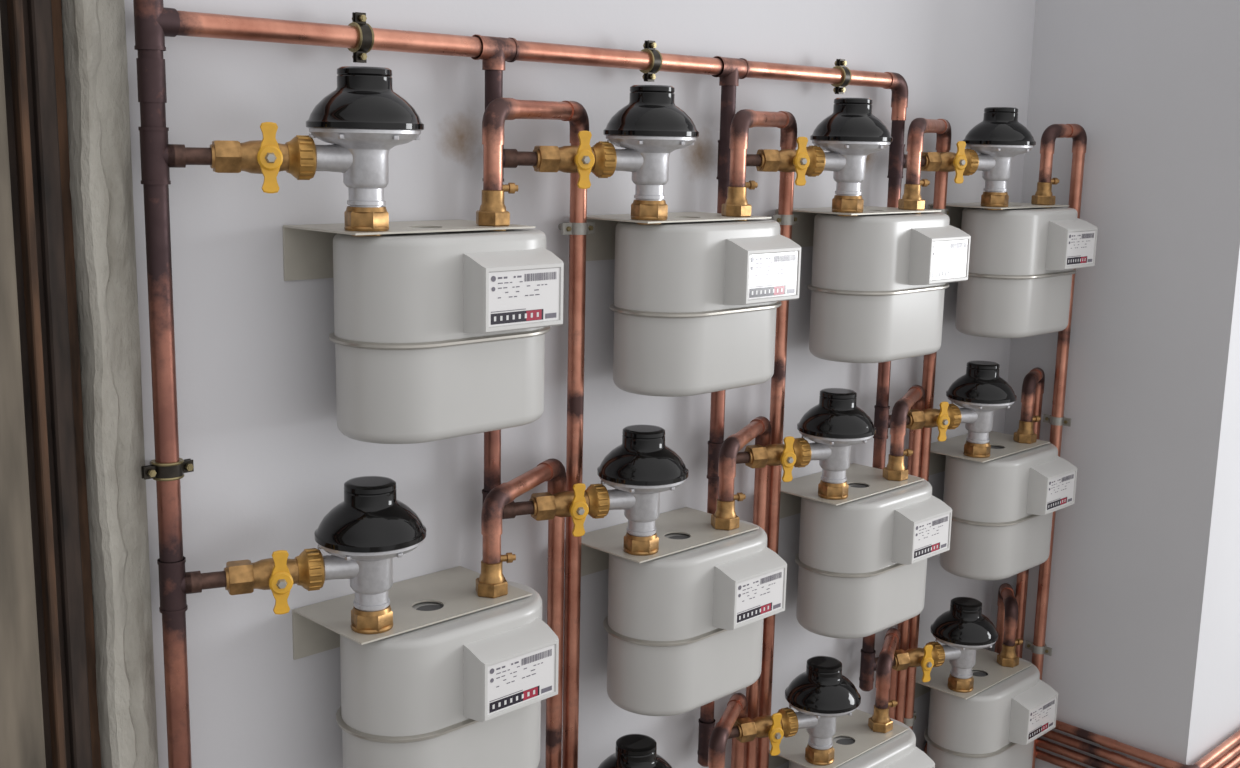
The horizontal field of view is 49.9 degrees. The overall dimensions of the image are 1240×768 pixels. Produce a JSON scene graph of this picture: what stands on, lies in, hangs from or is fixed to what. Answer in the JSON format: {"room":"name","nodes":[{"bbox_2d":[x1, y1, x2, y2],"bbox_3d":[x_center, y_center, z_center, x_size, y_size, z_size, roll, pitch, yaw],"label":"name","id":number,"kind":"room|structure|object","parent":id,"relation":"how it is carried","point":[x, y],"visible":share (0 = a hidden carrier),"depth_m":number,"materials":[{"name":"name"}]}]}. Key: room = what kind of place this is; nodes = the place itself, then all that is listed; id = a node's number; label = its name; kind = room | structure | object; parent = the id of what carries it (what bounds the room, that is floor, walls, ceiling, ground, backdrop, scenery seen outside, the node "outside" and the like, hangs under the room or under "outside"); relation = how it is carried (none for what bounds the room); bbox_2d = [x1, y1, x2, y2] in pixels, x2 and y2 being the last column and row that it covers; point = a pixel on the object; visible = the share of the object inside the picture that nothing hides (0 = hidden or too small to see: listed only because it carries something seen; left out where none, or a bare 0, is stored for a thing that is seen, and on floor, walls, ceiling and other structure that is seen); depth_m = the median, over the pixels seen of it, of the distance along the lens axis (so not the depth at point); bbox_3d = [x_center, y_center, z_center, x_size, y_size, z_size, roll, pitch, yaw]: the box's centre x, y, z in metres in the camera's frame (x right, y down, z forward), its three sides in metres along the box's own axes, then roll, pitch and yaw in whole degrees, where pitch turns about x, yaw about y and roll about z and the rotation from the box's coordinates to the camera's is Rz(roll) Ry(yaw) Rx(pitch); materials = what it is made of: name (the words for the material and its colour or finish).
{"room":"gas meter room","nodes":[
{"label":"gas meter room","id":0,"kind":"room"},
{"bbox_2d":[124,0,1035,767],"bbox_3d":[0.183,-0.131,2.966,2.680,3.000,0.150,-9,14,-44],"label":"wall","id":1,"kind":"structure","parent":0,"point":[255,358],"depth_m":2.38,"materials":[{"name":"white paint"}]},
{"bbox_2d":[0,0,100,767],"bbox_3d":[-0.926,0.049,1.857,0.324,3.000,0.185,-9,14,-44],"label":"door","id":2,"kind":"structure","parent":1,"relation":"in","point":[49,707],"depth_m":1.88,"materials":[{"name":"wood"}]},
{"bbox_2d":[61,0,158,767],"bbox_3d":[-0.786,0.026,1.998,0.079,3.000,0.179,-9,14,-44],"label":"trim","id":3,"kind":"structure","parent":1,"relation":"attached to","point":[94,31],"depth_m":1.93,"materials":[{"name":"paint"}]},
{"bbox_2d":[133,0,191,767],"bbox_3d":[-0.666,0.231,2.000,0.057,2.598,0.046,-9,14,-44],"label":"riser pipe","id":4,"kind":"object","parent":1,"relation":"attached to","point":[153,21],"visible":1,"depth_m":1.93,"materials":[{"name":"brown metal"}]},
{"bbox_2d":[141,458,193,480],"bbox_3d":[-0.679,0.124,1.985,0.076,0.026,0.072,-9,14,-44],"label":"clamp","id":5,"kind":"object","parent":1,"relation":"attached to","point":[156,471],"visible":0.92,"depth_m":1.96,"materials":[{"name":"metal"}]},
{"bbox_2d":[348,12,373,62],"bbox_3d":[-0.420,-0.548,2.111,0.026,0.076,0.072,-9,14,-44],"label":"clamp","id":6,"kind":"object","parent":1,"relation":"attached to","point":[365,44],"visible":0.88,"depth_m":2.09,"materials":[{"name":"metal"}]},
{"bbox_2d":[283,219,534,280],"bbox_3d":[-0.338,-0.213,2.167,0.352,0.088,0.204,-9,14,-44],"label":"mounting bracket","id":7,"kind":"object","parent":1,"relation":"attached to","point":[307,249],"visible":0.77,"depth_m":2.14,"materials":[{"name":"beige metal"}]},
{"bbox_2d":[306,66,423,231],"bbox_3d":[-0.384,-0.354,2.014,0.175,0.242,0.175,-9,14,-44],"label":"gas pressure regulator","id":8,"kind":"object","parent":7,"relation":"on","point":[363,119],"visible":0.98,"depth_m":1.97,"materials":[{"name":"black plastic"}]},
{"bbox_2d":[168,122,316,192],"bbox_3d":[-0.543,-0.328,1.929,0.211,0.101,0.091,-4,12,-28],"label":"shutoff valve","id":9,"kind":"object","parent":8,"relation":"attached to","point":[268,157],"visible":1,"depth_m":1.92,"materials":[{"name":"yellow metal"}]},
{"bbox_2d":[329,228,563,443],"bbox_3d":[-0.274,-0.087,2.166,0.394,0.336,0.262,-9,14,-44],"label":"gas meter","id":10,"kind":"object","parent":7,"relation":"attached to","point":[436,336],"visible":0.94,"depth_m":2.06,"materials":[{"name":"grey paint"}]},
{"bbox_2d":[292,566,531,659],"bbox_3d":[-0.351,0.414,2.282,0.352,0.088,0.204,-9,14,-44],"label":"mounting bracket","id":11,"kind":"object","parent":1,"relation":"attached to","point":[317,627],"visible":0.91,"depth_m":2.26,"materials":[{"name":"beige metal"}]},
{"bbox_2d":[314,476,425,633],"bbox_3d":[-0.397,0.273,2.128,0.175,0.242,0.175,-9,14,-44],"label":"gas pressure regulator","id":12,"kind":"object","parent":11,"relation":"on","point":[363,534],"visible":1,"depth_m":2.08,"materials":[{"name":"black plastic"}]},
{"bbox_2d":[185,548,324,614],"bbox_3d":[-0.556,0.299,2.043,0.211,0.101,0.091,-4,12,-28],"label":"shutoff valve","id":13,"kind":"object","parent":12,"relation":"attached to","point":[278,574],"visible":0.99,"depth_m":2.03,"materials":[{"name":"yellow metal"}]},
{"bbox_2d":[336,581,558,767],"bbox_3d":[-0.287,0.540,2.281,0.394,0.336,0.262,-9,14,-44],"label":"gas meter","id":14,"kind":"object","parent":11,"relation":"attached to","point":[468,690],"visible":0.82,"depth_m":2.17,"materials":[{"name":"grey paint"}]},
{"bbox_2d":[476,458,565,767],"bbox_3d":[-0.177,0.769,2.516,0.064,1.238,0.316,6,11,24],"label":"pipe","id":15,"kind":"object","parent":1,"relation":"attached to","point":[491,583],"visible":0.94,"depth_m":2.51,"materials":[{"name":"brown metal"}]},
{"bbox_2d":[476,97,588,767],"bbox_3d":[-0.155,0.441,2.472,0.063,1.900,0.358,6,12,27],"label":"pipe","id":16,"kind":"object","parent":1,"relation":"attached to","point":[492,212],"visible":0.91,"depth_m":2.50,"materials":[{"name":"brown metal"}]},
{"bbox_2d":[177,10,907,119],"bbox_3d":[0.020,-0.580,2.530,1.850,0.111,0.042,-9,14,-44],"label":"pipe","id":17,"kind":"object","parent":1,"relation":"attached to","point":[493,52],"visible":0.98,"depth_m":2.30,"materials":[{"name":"brown metal"}]},
{"bbox_2d":[482,70,505,518],"bbox_3d":[-0.230,0.189,2.433,0.045,1.497,0.038,-3,11,-24],"label":"pipe","id":18,"kind":"object","parent":17,"relation":"attached to","point":[493,78],"visible":0.13,"depth_m":2.40,"materials":[{"name":"brown metal"}]},
{"bbox_2d":[697,85,735,766],"bbox_3d":[0.211,0.119,2.863,0.045,1.497,0.038,-3,11,-24],"label":"pipe","id":19,"kind":"object","parent":17,"relation":"attached to","point":[706,721],"visible":0.36,"depth_m":2.84,"materials":[{"name":"brown metal"}]},
{"bbox_2d":[859,120,905,691],"bbox_3d":[0.651,0.050,3.294,0.045,1.497,0.038,-3,11,-24],"label":"pipe","id":20,"kind":"object","parent":17,"relation":"attached to","point":[897,160],"visible":0.58,"depth_m":3.28,"materials":[{"name":"brown metal"}]},
{"bbox_2d":[558,222,594,234],"bbox_3d":[-0.079,-0.292,2.498,0.068,0.022,0.069,0,10,-9],"label":"bracket","id":21,"kind":"object","parent":1,"relation":"attached to","point":[569,228],"visible":0.94,"depth_m":2.47,"materials":[{"name":"metal"}]},
{"bbox_2d":[640,40,662,81],"bbox_3d":[0.048,-0.622,2.568,0.026,0.076,0.072,-9,14,-44],"label":"clamp","id":22,"kind":"object","parent":1,"relation":"attached to","point":[649,46],"visible":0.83,"depth_m":2.55,"materials":[{"name":"metal"}]},
{"bbox_2d":[581,507,758,576],"bbox_3d":[0.089,0.344,2.712,0.352,0.088,0.204,-9,14,-44],"label":"mounting bracket","id":23,"kind":"object","parent":1,"relation":"attached to","point":[596,546],"visible":0.74,"depth_m":2.70,"materials":[{"name":"beige metal"}]},
{"bbox_2d":[597,425,688,555],"bbox_3d":[0.043,0.204,2.559,0.175,0.242,0.175,-9,14,-44],"label":"gas pressure regulator","id":24,"kind":"object","parent":23,"relation":"on","point":[641,468],"visible":0.98,"depth_m":2.51,"materials":[{"name":"black plastic"}]},
{"bbox_2d":[503,483,609,536],"bbox_3d":[-0.116,0.229,2.474,0.211,0.101,0.091,-4,12,-28],"label":"shutoff valve","id":25,"kind":"object","parent":24,"relation":"attached to","point":[594,501],"visible":0.94,"depth_m":2.46,"materials":[{"name":"yellow metal"}]},
{"bbox_2d":[603,520,786,715],"bbox_3d":[0.153,0.470,2.712,0.394,0.336,0.262,-9,14,-44],"label":"gas meter","id":26,"kind":"object","parent":23,"relation":"attached to","point":[684,628],"visible":0.85,"depth_m":2.60,"materials":[{"name":"grey paint"}]},
{"bbox_2d":[586,212,770,260],"bbox_3d":[0.103,-0.282,2.598,0.352,0.088,0.204,-9,14,-44],"label":"mounting bracket","id":27,"kind":"object","parent":1,"relation":"attached to","point":[600,245],"visible":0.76,"depth_m":2.59,"materials":[{"name":"beige metal"}]},
{"bbox_2d":[603,85,698,220],"bbox_3d":[0.056,-0.423,2.444,0.175,0.242,0.175,-9,14,-44],"label":"gas pressure regulator","id":28,"kind":"object","parent":27,"relation":"on","point":[651,126],"visible":0.99,"depth_m":2.40,"materials":[{"name":"black plastic"}]},
{"bbox_2d":[504,131,616,188],"bbox_3d":[-0.102,-0.398,2.360,0.211,0.101,0.091,-4,12,-28],"label":"shutoff valve","id":29,"kind":"object","parent":28,"relation":"attached to","point":[600,159],"visible":0.98,"depth_m":2.35,"materials":[{"name":"yellow metal"}]},
{"bbox_2d":[609,219,800,396],"bbox_3d":[0.167,-0.157,2.597,0.394,0.336,0.262,-9,14,-44],"label":"gas meter","id":30,"kind":"object","parent":27,"relation":"attached to","point":[695,305],"visible":0.91,"depth_m":2.48,"materials":[{"name":"grey paint"}]},
{"bbox_2d":[708,693,747,767],"bbox_3d":[0.242,1.015,2.989,0.066,0.601,0.274,5,11,20],"label":"pipe","id":31,"kind":"object","parent":1,"relation":"attached to","point":[737,706],"visible":0.98,"depth_m":2.92,"materials":[{"name":"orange metal"}]},
{"bbox_2d":[711,416,771,767],"bbox_3d":[0.263,0.699,2.946,0.064,1.238,0.316,6,11,24],"label":"pipe","id":32,"kind":"object","parent":1,"relation":"attached to","point":[725,517],"visible":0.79,"depth_m":2.85,"materials":[{"name":"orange metal"}]},
{"bbox_2d":[721,109,796,767],"bbox_3d":[0.285,0.371,2.902,0.063,1.900,0.358,6,12,27],"label":"pipe","id":33,"kind":"object","parent":1,"relation":"attached to","point":[736,204],"visible":0.8,"depth_m":2.95,"materials":[{"name":"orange metal"}]},
{"bbox_2d":[767,214,797,224],"bbox_3d":[0.361,-0.362,2.928,0.068,0.022,0.069,0,10,-9],"label":"bracket","id":34,"kind":"object","parent":1,"relation":"attached to","point":[781,219],"visible":0.87,"depth_m":2.90,"materials":[{"name":"metal"}]},
{"bbox_2d":[769,709,907,767],"bbox_3d":[0.517,0.902,3.258,0.352,0.088,0.204,-9,14,-44],"label":"mounting bracket","id":35,"kind":"object","parent":1,"relation":"attached to","point":[856,727],"visible":0.59,"depth_m":3.23,"materials":[{"name":"beige metal"}]},
{"bbox_2d":[785,656,860,765],"bbox_3d":[0.470,0.761,3.104,0.175,0.242,0.175,-9,14,-44],"label":"gas pressure regulator","id":36,"kind":"object","parent":35,"relation":"on","point":[820,694],"visible":1,"depth_m":3.06,"materials":[{"name":"black plastic"}]},
{"bbox_2d":[728,707,798,755],"bbox_3d":[0.312,0.787,3.019,0.211,0.101,0.091,-4,12,-28],"label":"shutoff valve","id":37,"kind":"object","parent":36,"relation":"attached to","point":[784,722],"visible":0.94,"depth_m":3.01,"materials":[{"name":"yellow metal"}]},
{"bbox_2d":[789,718,934,767],"bbox_3d":[0.581,1.028,3.257,0.394,0.336,0.262,-9,14,-44],"label":"gas meter","id":38,"kind":"object","parent":35,"relation":"attached to","point":[901,751],"visible":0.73,"depth_m":3.21,"materials":[{"name":"grey paint"}]},
{"bbox_2d":[831,59,851,93],"bbox_3d":[0.484,-0.690,2.994,0.026,0.076,0.072,-9,14,-44],"label":"clamp","id":39,"kind":"object","parent":1,"relation":"attached to","point":[840,64],"visible":0.73,"depth_m":2.98,"materials":[{"name":"metal"}]},
{"bbox_2d":[780,463,923,518],"bbox_3d":[0.530,0.275,3.143,0.352,0.088,0.204,-9,14,-44],"label":"mounting bracket","id":40,"kind":"object","parent":1,"relation":"attached to","point":[792,491],"visible":0.64,"depth_m":3.14,"materials":[{"name":"beige metal"}]},
{"bbox_2d":[797,388,875,499],"bbox_3d":[0.483,0.134,2.990,0.175,0.242,0.175,-9,14,-44],"label":"gas pressure regulator","id":41,"kind":"object","parent":40,"relation":"on","point":[836,424],"visible":0.98,"depth_m":2.94,"materials":[{"name":"black plastic"}]},
{"bbox_2d":[736,436,811,481],"bbox_3d":[0.325,0.160,2.905,0.211,0.101,0.091,-4,12,-28],"label":"shutoff valve","id":42,"kind":"object","parent":41,"relation":"attached to","point":[796,452],"visible":0.94,"depth_m":2.90,"materials":[{"name":"yellow metal"}]},
{"bbox_2d":[795,474,951,638],"bbox_3d":[0.594,0.401,3.142,0.394,0.336,0.262,-9,14,-44],"label":"gas meter","id":43,"kind":"object","parent":40,"relation":"attached to","point":[862,568],"visible":0.94,"depth_m":3.03,"materials":[{"name":"grey paint"}]},
{"bbox_2d":[776,206,940,246],"bbox_3d":[0.543,-0.352,3.029,0.352,0.088,0.204,-9,14,-44],"label":"mounting bracket","id":44,"kind":"object","parent":1,"relation":"attached to","point":[803,231],"visible":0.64,"depth_m":3.04,"materials":[{"name":"beige metal"}]},
{"bbox_2d":[810,98,892,212],"bbox_3d":[0.497,-0.493,2.875,0.175,0.242,0.175,-9,14,-44],"label":"gas pressure regulator","id":45,"kind":"object","parent":44,"relation":"on","point":[851,132],"visible":0.99,"depth_m":2.83,"materials":[{"name":"black plastic"}]},
{"bbox_2d":[746,137,825,185],"bbox_3d":[0.338,-0.467,2.790,0.211,0.101,0.091,-4,12,-28],"label":"shutoff valve","id":46,"kind":"object","parent":45,"relation":"attached to","point":[809,161],"visible":0.97,"depth_m":2.78,"materials":[{"name":"yellow metal"}]},
{"bbox_2d":[807,212,970,362],"bbox_3d":[0.607,-0.226,3.028,0.394,0.336,0.262,-9,14,-44],"label":"gas meter","id":47,"kind":"object","parent":44,"relation":"attached to","point":[879,282],"visible":0.92,"depth_m":2.92,"materials":[{"name":"grey paint"}]},
{"bbox_2d":[868,628,900,732],"bbox_3d":[0.683,0.946,3.419,0.066,0.601,0.274,5,11,20],"label":"pipe","id":48,"kind":"object","parent":1,"relation":"attached to","point":[880,721],"visible":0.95,"depth_m":3.28,"materials":[{"name":"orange metal"}]},
{"bbox_2d":[883,385,924,722],"bbox_3d":[0.704,0.630,3.377,0.064,1.238,0.316,6,11,24],"label":"pipe","id":49,"kind":"object","parent":1,"relation":"attached to","point":[895,470],"visible":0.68,"depth_m":3.30,"materials":[{"name":"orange metal"}]},
{"bbox_2d":[904,712,916,726],"bbox_3d":[0.774,0.904,3.603,0.068,0.022,0.069,0,10,-9],"label":"bracket","id":50,"kind":"object","parent":1,"relation":"attached to","point":[909,722],"visible":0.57,"depth_m":3.58,"materials":[{"name":"metal"}]},
{"bbox_2d":[898,118,951,730],"bbox_3d":[0.726,0.302,3.333,0.063,1.900,0.358,6,12,27],"label":"pipe","id":51,"kind":"object","parent":1,"relation":"attached to","point":[911,199],"visible":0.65,"depth_m":3.32,"materials":[{"name":"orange metal"}]},
{"bbox_2d":[930,208,948,215],"bbox_3d":[0.802,-0.431,3.359,0.068,0.022,0.069,0,10,-9],"label":"bracket","id":52,"kind":"object","parent":1,"relation":"attached to","point":[945,211],"visible":0.33,"depth_m":3.33,"materials":[{"name":"metal"}]},
{"bbox_2d":[915,648,1031,699],"bbox_3d":[0.957,0.833,3.688,0.352,0.088,0.204,-9,14,-44],"label":"mounting bracket","id":53,"kind":"object","parent":1,"relation":"attached to","point":[986,660],"visible":0.53,"depth_m":3.66,"materials":[{"name":"beige metal"}]},
{"bbox_2d":[930,597,998,692],"bbox_3d":[0.911,0.692,3.535,0.175,0.242,0.175,-9,14,-44],"label":"gas pressure regulator","id":54,"kind":"object","parent":53,"relation":"on","point":[963,629],"visible":0.98,"depth_m":3.49,"materials":[{"name":"black plastic"}]},
{"bbox_2d":[875,641,944,681],"bbox_3d":[0.752,0.717,3.450,0.211,0.101,0.091,-4,12,-28],"label":"shutoff valve","id":55,"kind":"object","parent":54,"relation":"attached to","point":[932,654],"visible":0.89,"depth_m":3.44,"materials":[{"name":"yellow metal"}]},
{"bbox_2d":[924,658,1057,767],"bbox_3d":[1.021,0.958,3.688,0.394,0.336,0.262,-9,14,-44],"label":"gas meter","id":56,"kind":"object","parent":53,"relation":"attached to","point":[998,726],"visible":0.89,"depth_m":3.57,"materials":[{"name":"grey paint"}]},
{"bbox_2d":[929,431,1049,474],"bbox_3d":[0.970,0.206,3.574,0.352,0.088,0.204,-9,14,-44],"label":"mounting bracket","id":57,"kind":"object","parent":1,"relation":"attached to","point":[954,447],"visible":0.63,"depth_m":3.57,"materials":[{"name":"beige metal"}]},
{"bbox_2d":[946,360,1016,457],"bbox_3d":[0.924,0.065,3.420,0.175,0.242,0.175,-9,14,-44],"label":"gas pressure regulator","id":58,"kind":"object","parent":57,"relation":"on","point":[981,391],"visible":0.98,"depth_m":3.37,"materials":[{"name":"black plastic"}]},
{"bbox_2d":[889,402,961,441],"bbox_3d":[0.765,0.090,3.336,0.211,0.101,0.091,-4,12,-28],"label":"shutoff valve","id":59,"kind":"object","parent":58,"relation":"attached to","point":[948,416],"visible":0.95,"depth_m":3.33,"materials":[{"name":"yellow metal"}]},
{"bbox_2d":[940,443,1076,579],"bbox_3d":[1.034,0.331,3.573,0.394,0.336,0.262,-9,14,-44],"label":"gas meter","id":60,"kind":"object","parent":57,"relation":"attached to","point":[1003,508],"visible":0.82,"depth_m":3.46,"materials":[{"name":"grey paint"}]},
{"bbox_2d":[928,202,1068,229],"bbox_3d":[0.984,-0.421,3.459,0.352,0.088,0.204,-9,14,-44],"label":"mounting bracket","id":61,"kind":"object","parent":1,"relation":"attached to","point":[955,209],"visible":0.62,"depth_m":3.47,"materials":[{"name":"beige metal"}]},
{"bbox_2d":[963,107,1035,206],"bbox_3d":[0.937,-0.562,3.306,0.175,0.242,0.175,-9,14,-44],"label":"gas pressure regulator","id":62,"kind":"object","parent":61,"relation":"on","point":[999,137],"visible":0.96,"depth_m":3.26,"materials":[{"name":"black plastic"}]},
{"bbox_2d":[903,141,978,183],"bbox_3d":[0.779,-0.537,3.221,0.211,0.101,0.091,-4,12,-28],"label":"shutoff valve","id":63,"kind":"object","parent":62,"relation":"attached to","point":[965,162],"visible":0.94,"depth_m":3.21,"materials":[{"name":"yellow metal"}]},
{"bbox_2d":[955,207,1097,337],"bbox_3d":[1.048,-0.296,3.459,0.394,0.336,0.262,-9,14,-44],"label":"gas meter","id":64,"kind":"object","parent":61,"relation":"attached to","point":[1023,262],"visible":0.88,"depth_m":3.34,"materials":[{"name":"grey paint"}]},
{"bbox_3d":[0.076,0.971,2.827,0.352,0.088,0.204,-9,14,-44],"label":"mounting bracket","id":65,"kind":"object","parent":1,"relation":"attached to","visible":0},
{"bbox_2d":[598,734,671,767],"bbox_3d":[0.030,0.831,2.673,0.175,0.242,0.175,-9,14,-44],"label":"gas pressure regulator","id":66,"kind":"object","parent":65,"relation":"on","point":[632,750],"visible":1,"depth_m":2.63,"materials":[{"name":"black plastic"}]},
{"bbox_2d":[988,0,1239,767],"bbox_3d":[2.367,-0.379,4.579,2.920,3.000,0.604,-9,14,-44],"label":"wall","id":67,"kind":"structure","parent":0,"point":[1143,624],"depth_m":3.55,"materials":[{"name":"paint"}]},
{"bbox_2d":[994,583,1022,667],"bbox_3d":[1.105,0.881,3.824,0.069,0.601,0.211,4,11,13],"label":"pipe","id":68,"kind":"object","parent":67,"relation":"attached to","point":[1007,613],"visible":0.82,"depth_m":3.71,"materials":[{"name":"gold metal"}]},
{"bbox_2d":[1013,367,1044,657],"bbox_3d":[1.123,0.571,3.747,0.060,1.238,0.189,7,12,30],"label":"pipe","id":69,"kind":"object","parent":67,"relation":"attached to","point":[1028,432],"visible":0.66,"depth_m":3.66,"materials":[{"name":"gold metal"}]},
{"bbox_2d":[1025,640,1051,655],"bbox_3d":[1.195,0.754,3.805,0.060,0.022,0.060,1,10,0],"label":"bracket","id":70,"kind":"object","parent":67,"relation":"attached to","point":[1029,645],"visible":0.98,"depth_m":3.79,"materials":[{"name":"metal"}]},
{"bbox_2d":[1043,414,1070,426],"bbox_3d":[1.209,0.100,3.685,0.060,0.022,0.060,1,10,0],"label":"bracket","id":71,"kind":"object","parent":67,"relation":"attached to","point":[1047,418],"visible":0.99,"depth_m":3.67,"materials":[{"name":"metal"}]},
{"bbox_2d":[1031,124,1086,767],"bbox_3d":[1.148,0.250,3.667,0.184,1.899,0.056,-6,12,-33],"label":"pipe","id":72,"kind":"object","parent":71,"relation":"attached to","point":[1043,195],"visible":0.7,"depth_m":3.62,"materials":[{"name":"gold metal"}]},
{"bbox_2d":[924,730,1239,767],"bbox_3d":[1.877,1.021,4.336,2.268,0.213,0.639,-9,14,-44],"label":"pipe","id":73,"kind":"object","parent":67,"relation":"attached to","point":[1117,758],"visible":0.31,"depth_m":3.71,"materials":[{"name":"brown metal"}]},
{"bbox_2d":[925,738,1239,767],"bbox_3d":[1.864,1.040,4.327,2.302,0.177,0.639,-9,14,-44],"label":"pipe","id":74,"kind":"object","parent":67,"relation":"attached to","point":[1088,760],"visible":0.28,"depth_m":3.76,"materials":[{"name":"brown metal"}]},
{"bbox_2d":[1035,749,1239,767],"bbox_3d":[1.851,1.060,4.319,2.338,0.141,0.639,-9,14,-44],"label":"pipe","id":75,"kind":"object","parent":67,"relation":"attached to","point":[1041,755],"visible":0.22,"depth_m":3.81,"materials":[{"name":"brown metal"}]},
{"bbox_2d":[1055,720,1239,767],"bbox_3d":[1.889,1.001,4.345,2.232,0.249,0.639,-9,14,-44],"label":"pipe","id":76,"kind":"object","parent":67,"relation":"attached to","point":[1107,742],"visible":0.5,"depth_m":3.66,"materials":[{"name":"brown metal"}]}
]}

